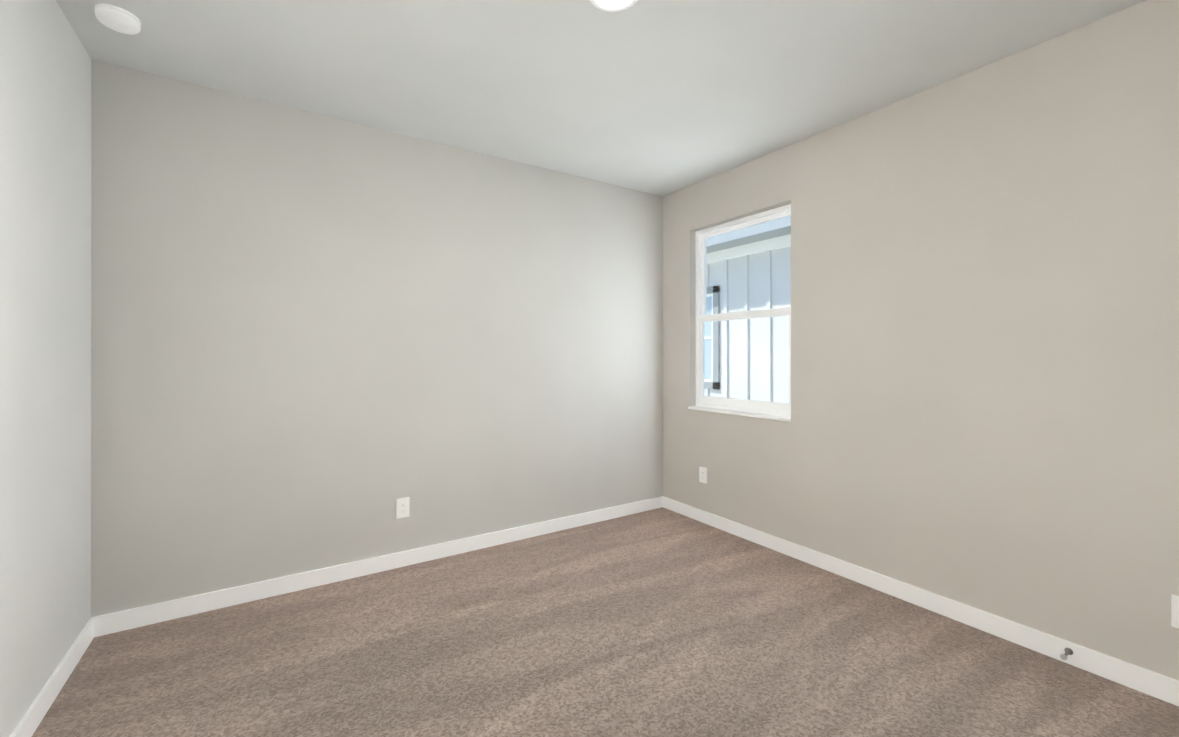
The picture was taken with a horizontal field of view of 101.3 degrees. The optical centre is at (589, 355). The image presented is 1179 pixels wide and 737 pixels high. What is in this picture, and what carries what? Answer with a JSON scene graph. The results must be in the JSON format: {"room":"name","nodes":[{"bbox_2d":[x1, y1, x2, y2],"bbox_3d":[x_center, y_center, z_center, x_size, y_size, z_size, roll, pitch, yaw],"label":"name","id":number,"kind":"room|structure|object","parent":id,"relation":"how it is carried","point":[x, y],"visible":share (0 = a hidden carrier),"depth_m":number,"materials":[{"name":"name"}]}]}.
{"room":"empty bedroom","nodes":[
{"label":"empty bedroom","id":0,"kind":"room"},
{"bbox_2d":[0,0,90,736],"bbox_3d":[-1.401,-0.037,0.697,0.150,2.740,4.022,0,0,-33],"label":"wall","id":1,"kind":"structure","parent":0,"point":[45,337],"depth_m":1.80,"materials":[{"name":"grey paint"}]},
{"bbox_2d":[9,615,100,736],"bbox_3d":[-1.331,1.286,0.742,0.017,0.095,3.722,0,0,-33],"label":"baseboard","id":2,"kind":"structure","parent":1,"relation":"attached to","point":[38,709],"depth_m":1.89,"materials":[{"name":"white paint"}]},
{"bbox_2d":[91,59,662,616],"bbox_3d":[-0.898,-0.035,3.346,3.605,2.740,0.150,0,0,-33],"label":"wall","id":3,"kind":"structure","parent":0,"point":[321,341],"depth_m":2.86,"materials":[{"name":"beige paint"}]},
{"bbox_2d":[101,497,660,635],"bbox_3d":[-0.855,1.287,3.276,3.540,0.095,0.014,0,0,-33],"label":"baseboard","id":4,"kind":"structure","parent":3,"relation":"attached to","point":[128,619],"depth_m":2.86,"materials":[{"name":"white paint"}]},
{"bbox_2d":[396,497,409,518],"bbox_3d":[-1.181,0.965,3.064,0.079,0.124,0.009,0,0,-33],"label":"outlet","id":5,"kind":"object","parent":3,"relation":"attached to","point":[402,507],"visible":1,"depth_m":3.06,"materials":[{"name":"white plastic"}]},
{"bbox_2d":[56,0,1145,196],"bbox_3d":[0.167,-1.466,1.731,3.905,0.120,4.022,0,0,-33],"label":"ceiling","id":6,"kind":"structure","parent":0,"point":[662,98],"depth_m":2.31,"materials":[{"name":"white paint"}]},
{"bbox_2d":[94,3,140,34],"bbox_3d":[-1.949,-1.379,2.000,0.138,0.053,0.138,0,0,-33],"label":"smoke detector","id":7,"kind":"object","parent":6,"relation":"attached to","point":[116,18],"visible":1,"depth_m":1.97,"materials":[{"name":"white plastic"}]},
{"bbox_2d":[590,0,637,11],"bbox_3d":[0.095,-1.422,1.861,0.212,0.068,0.212,0,0,-33],"label":"recessed light","id":8,"kind":"object","parent":6,"relation":"in","point":[612,5],"visible":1,"depth_m":1.92,"materials":[{"name":"white plastic"}]},
{"bbox_2d":[32,507,1178,736],"bbox_3d":[0.167,1.384,1.729,3.905,0.100,4.022,0,0,-33],"label":"floor","id":9,"kind":"structure","parent":0,"point":[662,621],"depth_m":2.11,"materials":[{"name":"carpet"}]},
{"bbox_2d":[663,0,1178,679],"bbox_3d":[1.735,-0.035,2.762,0.150,2.740,4.022,0,0,-33],"label":"wall","id":10,"kind":"structure","parent":0,"point":[983,338],"depth_m":2.34,"materials":[{"name":"beige paint"}]},
{"bbox_2d":[699,467,706,483],"bbox_3d":[0.908,0.957,3.872,0.009,0.124,0.079,0,0,-33],"label":"outlet","id":11,"kind":"object","parent":10,"relation":"attached to","point":[702,474],"visible":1,"depth_m":3.87,"materials":[{"name":"white plastic"}]},
{"bbox_2d":[688,204,790,421],"bbox_3d":[1.138,-0.297,3.648,0.163,1.475,0.933,0,0,-33],"label":"window","id":12,"kind":"structure","parent":10,"relation":"in","point":[765,409],"depth_m":3.71,"materials":[{"name":"white paint"}]},
{"bbox_2d":[661,496,1178,705],"bbox_3d":[1.665,1.287,2.716,0.017,0.095,3.722,0,0,-33],"label":"baseboard","id":13,"kind":"structure","parent":10,"relation":"attached to","point":[1149,682],"depth_m":2.39,"materials":[{"name":"white paint"}]},
{"bbox_2d":[1060,648,1072,659],"bbox_3d":[2.035,1.277,2.066,0.085,0.028,0.028,0,0,-33],"label":"doorstop","id":14,"kind":"object","parent":13,"relation":"attached to","point":[1068,651],"visible":1,"depth_m":2.07,"materials":[{"name":"grey metal"}]},
{"bbox_2d":[1171,594,1178,628],"bbox_3d":[2.257,0.979,1.825,0.009,0.124,0.079,0,0,-33],"label":"outlet","id":15,"kind":"object","parent":10,"relation":"attached to","point":[1175,611],"visible":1,"depth_m":1.85,"materials":[{"name":"white plastic"}]},
{"label":"outside","id":16,"kind":"structure","parent":0,"visible":0},
{"bbox_3d":[2.771,1.738,7.741,7.019,0.100,18.000,0,0,-33],"label":"lawn","id":17,"kind":"structure","parent":16,"visible":0},
{"bbox_2d":[704,216,790,402],"bbox_3d":[2.978,-1.061,8.765,3.550,5.499,10.520,0,0,-33],"label":"window glass","id":18,"kind":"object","parent":17,"relation":"on","point":[766,301],"depth_m":7.31,"materials":[{"name":"white"}]}
]}

